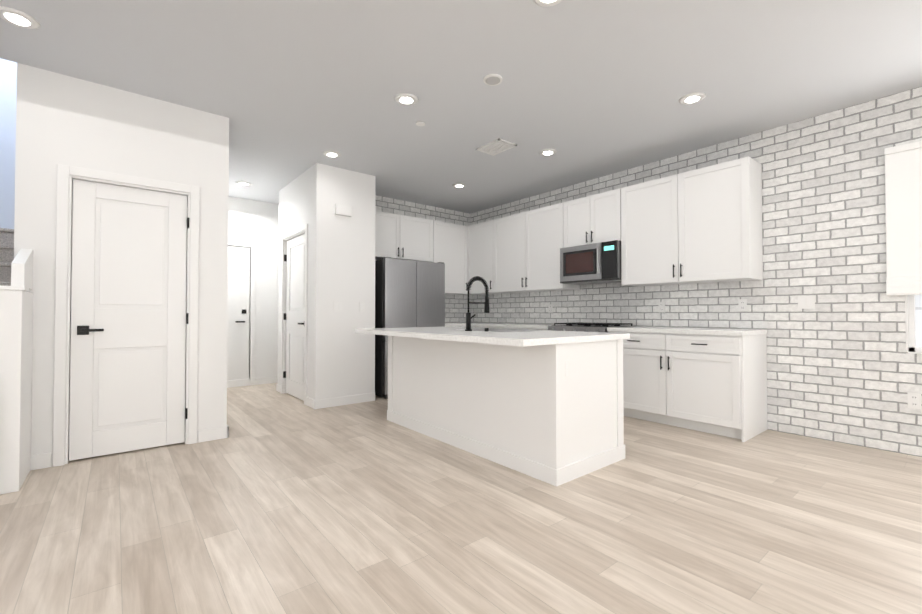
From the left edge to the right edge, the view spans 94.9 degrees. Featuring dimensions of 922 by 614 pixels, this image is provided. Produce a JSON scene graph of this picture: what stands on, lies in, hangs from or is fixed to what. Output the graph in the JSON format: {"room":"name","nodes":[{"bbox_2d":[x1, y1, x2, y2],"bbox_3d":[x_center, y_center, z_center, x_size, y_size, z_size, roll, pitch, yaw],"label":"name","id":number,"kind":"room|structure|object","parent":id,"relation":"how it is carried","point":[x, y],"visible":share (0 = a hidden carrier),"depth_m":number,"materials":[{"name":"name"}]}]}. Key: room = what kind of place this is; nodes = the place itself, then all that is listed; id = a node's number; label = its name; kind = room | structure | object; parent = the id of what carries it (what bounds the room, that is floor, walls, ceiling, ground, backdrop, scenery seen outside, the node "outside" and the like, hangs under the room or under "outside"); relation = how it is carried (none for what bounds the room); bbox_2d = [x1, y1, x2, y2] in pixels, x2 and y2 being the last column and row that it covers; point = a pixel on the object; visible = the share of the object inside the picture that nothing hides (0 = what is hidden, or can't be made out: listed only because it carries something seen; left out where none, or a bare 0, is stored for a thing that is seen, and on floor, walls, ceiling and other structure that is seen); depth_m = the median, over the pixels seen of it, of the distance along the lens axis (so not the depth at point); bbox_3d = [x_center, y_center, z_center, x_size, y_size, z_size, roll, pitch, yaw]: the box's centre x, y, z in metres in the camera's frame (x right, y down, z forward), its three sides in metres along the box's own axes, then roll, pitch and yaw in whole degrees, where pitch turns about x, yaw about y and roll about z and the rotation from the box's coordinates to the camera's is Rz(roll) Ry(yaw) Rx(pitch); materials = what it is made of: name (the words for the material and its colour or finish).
{"room":"kitchen","nodes":[
{"label":"kitchen","id":0,"kind":"room"},
{"bbox_2d":[0,58,32,494],"bbox_3d":[-3.997,-1.539,3.251,1.267,5.300,5.000,1,-1,-39],"label":"wall","id":1,"kind":"structure","parent":0,"point":[16,319],"depth_m":2.60,"materials":[{"name":"white paint"}]},
{"bbox_2d":[227,197,278,380],"bbox_3d":[-2.791,-0.211,6.666,5.160,2.750,0.200,1,-1,-39],"label":"wall","id":2,"kind":"structure","parent":0,"point":[253,221],"depth_m":6.28,"materials":[{"name":"white paint"}]},
{"bbox_2d":[228,241,255,384],"bbox_3d":[-3.447,0.101,6.057,0.894,2.107,0.148,1,-1,-39],"label":"door frame","id":3,"kind":"structure","parent":2,"relation":"attached to","point":[252,246],"depth_m":6.26,"materials":[{"name":"white wood"}]},
{"bbox_2d":[227,376,277,387],"bbox_3d":[-2.229,1.119,6.966,3.885,0.100,0.014,1,-1,-39],"label":"baseboard","id":4,"kind":"structure","parent":2,"relation":"attached to","point":[265,380],"depth_m":6.23,"materials":[{"name":"white"}]},
{"bbox_2d":[375,195,469,322],"bbox_3d":[-1.127,-0.206,6.991,2.170,2.750,1.400,1,-1,-39],"label":"brick wall","id":5,"kind":"structure","parent":0,"point":[456,308],"depth_m":6.80,"materials":[{"name":"white brick"}]},
{"bbox_2d":[375,210,430,261],"bbox_3d":[-0.958,-0.976,6.010,1.138,0.620,0.346,1,-1,-39],"label":"upper cabinet","id":6,"kind":"object","parent":5,"relation":"attached to","point":[397,236],"depth_m":5.90,"materials":[{"name":"white wood"}]},
{"bbox_2d":[431,220,466,294],"bbox_3d":[-0.262,-0.743,6.547,0.743,1.070,0.388,1,-1,-39],"label":"upper cabinet","id":7,"kind":"object","parent":5,"relation":"attached to","point":[448,240],"depth_m":6.46,"materials":[{"name":"white wood"}]},
{"bbox_2d":[0,383,921,613],"bbox_3d":[-0.551,1.165,1.890,8.100,0.150,11.400,1,-1,-39],"label":"floor","id":8,"kind":"structure","parent":0,"point":[276,502],"depth_m":2.10,"materials":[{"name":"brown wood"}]},
{"bbox_2d":[14,63,228,466],"bbox_3d":[-3.364,-0.248,4.296,1.275,2.750,2.750,1,-1,-39],"label":"wall block","id":9,"kind":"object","parent":8,"relation":"on","point":[62,119],"visible":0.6,"depth_m":3.15,"materials":[{"name":"white paint"}]},
{"bbox_2d":[52,164,198,466],"bbox_3d":[-2.530,0.058,3.256,0.854,2.107,0.148,1,-1,-39],"label":"door frame","id":10,"kind":"structure","parent":9,"relation":"attached to","point":[126,319],"depth_m":3.21,"materials":[{"name":"white wood"}]},
{"bbox_2d":[216,425,228,437],"bbox_3d":[-2.851,1.083,4.665,0.014,0.100,2.734,1,-1,-39],"label":"baseboard","id":11,"kind":"structure","parent":9,"relation":"attached to","point":[224,431],"depth_m":3.59,"materials":[{"name":"white"}]},
{"bbox_2d":[278,163,375,399],"bbox_3d":[-1.783,-0.229,5.502,0.730,2.750,1.420,1,-1,-39],"label":"wall block","id":12,"kind":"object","parent":8,"relation":"on","point":[340,351],"visible":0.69,"depth_m":4.93,"materials":[{"name":"white paint"}]},
{"bbox_2d":[280,224,307,404],"bbox_3d":[-2.055,0.090,5.326,0.148,2.107,0.974,1,-1,-39],"label":"door frame","id":13,"kind":"structure","parent":12,"relation":"attached to","point":[294,296],"depth_m":5.37,"materials":[{"name":"white wood"}]},
{"bbox_2d":[335,203,351,216],"bbox_3d":[-1.365,-1.124,4.908,0.190,0.120,0.048,1,-1,-39],"label":"door chime","id":14,"kind":"object","parent":12,"relation":"attached to","point":[343,210],"visible":1,"depth_m":4.88,"materials":[{"name":"white plastic"}]},
{"bbox_2d":[313,392,374,408],"bbox_3d":[-1.336,1.087,4.923,0.744,0.100,0.017,1,-1,-39],"label":"baseboard","id":15,"kind":"structure","parent":12,"relation":"attached to","point":[360,398],"depth_m":4.89,"materials":[{"name":"white"}]},
{"bbox_2d":[375,257,444,398],"bbox_3d":[-0.816,0.270,5.811,0.930,1.762,0.751,1,-1,-39],"label":"fridge","id":16,"kind":"object","parent":8,"relation":"on","point":[409,293],"visible":0.56,"depth_m":5.41,"materials":[{"name":"grey metal"}]},
{"bbox_2d":[383,334,629,486],"bbox_3d":[0.247,0.680,3.678,0.835,0.875,2.098,1,-1,-39],"label":"kitchen island","id":17,"kind":"object","parent":8,"relation":"on","point":[546,406],"depth_m":2.98,"materials":[{"name":"white wood"}]},
{"bbox_2d":[355,326,629,345],"bbox_3d":[0.116,0.221,3.578,1.150,0.040,2.150,1,-1,-39],"label":"island countertop","id":18,"kind":"structure","parent":17,"relation":"on","point":[493,337],"depth_m":2.97,"materials":[{"name":"white stone"}]},
{"bbox_2d":[465,276,489,330],"bbox_3d":[0.157,-0.032,3.590,0.264,0.463,0.109,1,-1,-39],"label":"faucet","id":19,"kind":"object","parent":18,"relation":"on","point":[468,314],"visible":1,"depth_m":3.58,"materials":[{"name":"black metal"}]},
{"bbox_2d":[485,326,547,329],"bbox_3d":[0.890,0.712,5.720,0.626,0.876,1.278,1,-1,-39],"label":"base cabinet","id":20,"kind":"object","parent":8,"relation":"on","point":[505,327],"depth_m":5.37,"materials":[{"name":"white"}]},
{"bbox_2d":[445,322,464,325],"bbox_3d":[-0.318,0.263,6.328,0.475,0.040,0.632,1,-1,-39],"label":"countertop","id":21,"kind":"structure","parent":20,"relation":"on","point":[454,323],"depth_m":6.20,"materials":[{"name":"white stone"}]},
{"bbox_2d":[465,322,552,325],"bbox_3d":[0.601,0.259,6.076,0.632,0.040,2.185,1,-1,-39],"label":"countertop","id":22,"kind":"structure","parent":20,"relation":"on","point":[472,323],"depth_m":5.75,"materials":[{"name":"white stone"}]},
{"bbox_2d":[548,322,631,332],"bbox_3d":[1.494,0.662,4.895,0.701,0.948,0.754,1,-1,-39],"label":"range","id":23,"kind":"object","parent":8,"relation":"on","point":[589,327],"visible":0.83,"depth_m":4.75,"materials":[{"name":"silver metal"}]},
{"bbox_2d":[607,330,766,441],"bbox_3d":[2.168,0.687,4.154,0.626,0.876,1.236,1,-1,-39],"label":"base cabinet","id":24,"kind":"object","parent":8,"relation":"on","point":[711,380],"depth_m":3.79,"materials":[{"name":"white wood"}]},
{"bbox_2d":[607,326,766,333],"bbox_3d":[2.168,0.229,4.157,0.632,0.040,1.243,1,-1,-39],"label":"countertop","id":25,"kind":"structure","parent":24,"relation":"on","point":[676,330],"depth_m":3.86,"materials":[{"name":"white stone"}]},
{"bbox_2d":[0,0,921,213],"bbox_3d":[-0.551,-1.760,1.935,8.100,0.200,11.400,1,-1,-39],"label":"ceiling","id":26,"kind":"structure","parent":0,"point":[292,90],"depth_m":2.97,"materials":[{"name":"white paint"}]},
{"bbox_2d":[0,6,40,28],"bbox_3d":[-2.513,-1.646,2.411,0.167,0.011,0.187,1,-1,-39],"label":"recessed light","id":27,"kind":"object","parent":26,"relation":"in","point":[16,17],"depth_m":2.41,"materials":[{"name":"white plastic"}]},
{"bbox_2d":[235,181,251,185],"bbox_3d":[-2.807,-1.599,5.462,0.180,0.011,0.201,1,-1,-39],"label":"recessed light","id":28,"kind":"object","parent":26,"relation":"in","point":[243,183],"depth_m":5.46,"materials":[{"name":"white plastic"}]},
{"bbox_2d":[323,151,340,157],"bbox_3d":[-1.359,-1.615,4.456,0.178,0.011,0.188,1,-1,-39],"label":"recessed light","id":29,"kind":"object","parent":26,"relation":"in","point":[333,154],"depth_m":4.46,"materials":[{"name":"white plastic"}]},
{"bbox_2d":[394,93,417,104],"bbox_3d":[-0.429,-1.632,3.314,0.180,0.011,0.183,1,-1,-39],"label":"recessed light","id":30,"kind":"object","parent":26,"relation":"in","point":[402,98],"depth_m":3.32,"materials":[{"name":"white plastic"}]},
{"bbox_2d":[416,121,424,125],"bbox_3d":[-0.360,-1.625,3.754,0.079,0.012,0.079,-1,-1,42],"label":"smoke detector","id":31,"kind":"object","parent":26,"relation":"attached to","point":[420,123],"depth_m":3.74,"materials":[{"name":"white plastic"}]},
{"bbox_2d":[452,183,465,187],"bbox_3d":[-0.028,-1.598,5.541,0.176,0.011,0.184,1,-1,-39],"label":"recessed light","id":32,"kind":"object","parent":26,"relation":"in","point":[458,185],"depth_m":5.55,"materials":[{"name":"white plastic"}]},
{"bbox_2d":[483,74,501,85],"bbox_3d":[0.230,-1.635,3.048,0.135,0.013,0.135,0,-1,6],"label":"smoke detector","id":33,"kind":"object","parent":26,"relation":"attached to","point":[492,79],"depth_m":3.03,"materials":[{"name":"white plastic"}]},
{"bbox_2d":[476,138,516,155],"bbox_3d":[0.355,-1.617,4.286,0.250,0.012,0.340,1,-1,-39],"label":"ceiling vent","id":34,"kind":"object","parent":26,"relation":"in","point":[496,146],"visible":0.98,"depth_m":4.27,"materials":[{"name":"white plastic"}]},
{"bbox_2d":[533,0,561,6],"bbox_3d":[0.463,-1.648,2.273,0.120,0.011,0.103,1,-1,-39],"label":"recessed light","id":35,"kind":"object","parent":26,"relation":"in","point":[545,3],"depth_m":2.29,"materials":[{"name":"white plastic"}]},
{"bbox_2d":[539,149,556,155],"bbox_3d":[0.904,-1.615,4.402,0.175,0.011,0.180,1,-1,-39],"label":"recessed light","id":36,"kind":"object","parent":26,"relation":"in","point":[546,152],"depth_m":4.41,"materials":[{"name":"white plastic"}]},
{"bbox_2d":[679,92,705,103],"bbox_3d":[1.804,-1.633,3.302,0.186,0.011,0.182,1,-1,-39],"label":"recessed light","id":37,"kind":"object","parent":26,"relation":"in","point":[691,98],"depth_m":3.30,"materials":[{"name":"white plastic"}]},
{"bbox_2d":[470,86,921,456],"bbox_3d":[2.509,-0.246,4.409,0.200,2.750,11.400,1,-1,-39],"label":"brick wall","id":38,"kind":"structure","parent":0,"point":[843,366],"depth_m":3.63,"materials":[{"name":"white brick"}]},
{"bbox_2d":[467,219,498,294],"bbox_3d":[0.413,-0.744,6.501,0.408,1.070,0.660,1,-1,-39],"label":"upper cabinet","id":39,"kind":"object","parent":38,"relation":"attached to","point":[480,236],"depth_m":6.42,"materials":[{"name":"white wood"}]},
{"bbox_2d":[495,203,579,293],"bbox_3d":[1.004,-0.754,5.826,0.346,1.070,1.373,1,-1,-39],"label":"upper cabinet","id":40,"kind":"object","parent":38,"relation":"attached to","point":[528,244],"depth_m":5.66,"materials":[{"name":"white wood"}]},
{"bbox_2d":[548,304,552,312],"bbox_3d":[1.227,0.021,5.811,0.008,0.115,0.070,1,-1,-39],"label":"outlet","id":41,"kind":"object","parent":38,"relation":"attached to","point":[550,306],"depth_m":5.81,"materials":[{"name":"white plastic"}]},
{"bbox_2d":[563,190,614,247],"bbox_3d":[1.642,-1.012,5.048,0.346,0.578,0.766,1,-1,-39],"label":"upper cabinet","id":42,"kind":"object","parent":38,"relation":"attached to","point":[589,219],"depth_m":4.94,"materials":[{"name":"white wood"}]},
{"bbox_2d":[560,240,620,284],"bbox_3d":[1.597,-0.506,5.004,0.461,0.428,0.758,1,-1,-39],"label":"microwave","id":43,"kind":"object","parent":42,"relation":"attached to","point":[597,263],"visible":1,"depth_m":4.85,"materials":[{"name":"silver metal"}]},
{"bbox_2d":[659,302,664,311],"bbox_3d":[2.194,0.002,4.626,0.008,0.115,0.070,1,-1,-39],"label":"outlet","id":44,"kind":"object","parent":38,"relation":"attached to","point":[661,304],"depth_m":4.62,"materials":[{"name":"white plastic"}]},
{"bbox_2d":[615,156,762,286],"bbox_3d":[2.249,-0.778,4.300,0.346,1.070,1.277,1,-1,-39],"label":"upper cabinet","id":45,"kind":"object","parent":38,"relation":"attached to","point":[702,225],"depth_m":4.06,"materials":[{"name":"white wood"}]},
{"bbox_2d":[738,299,746,310],"bbox_3d":[2.681,-0.017,4.029,0.008,0.115,0.070,1,-1,-39],"label":"outlet","id":46,"kind":"object","parent":38,"relation":"attached to","point":[742,303],"depth_m":4.03,"materials":[{"name":"white plastic"}]},
{"bbox_2d":[798,295,814,308],"bbox_3d":[2.984,-0.043,3.658,0.008,0.115,0.116,1,-1,-39],"label":"outlet","id":47,"kind":"object","parent":38,"relation":"attached to","point":[808,302],"depth_m":3.66,"materials":[{"name":"white plastic"}]},
{"bbox_2d":[884,141,921,294],"bbox_3d":[3.720,-0.665,2.721,0.058,1.135,1.405,1,-1,-39],"label":"roman shade","id":48,"kind":"object","parent":38,"relation":"attached to","point":[903,189],"visible":0.98,"depth_m":3.19,"materials":[{"name":"fabric"}]},
{"bbox_2d":[905,295,921,353],"bbox_3d":[3.799,-0.406,2.785,0.138,2.100,1.810,1,-1,-39],"label":"window","id":49,"kind":"structure","parent":38,"relation":"in","point":[918,310],"depth_m":3.22,"materials":[{"name":"white"}]},
{"bbox_2d":[907,392,920,408],"bbox_3d":[3.382,0.700,3.158,0.008,0.115,0.070,1,-1,-39],"label":"outlet","id":50,"kind":"object","parent":38,"relation":"attached to","point":[914,399],"depth_m":3.16,"materials":[{"name":"white plastic"}]}
]}

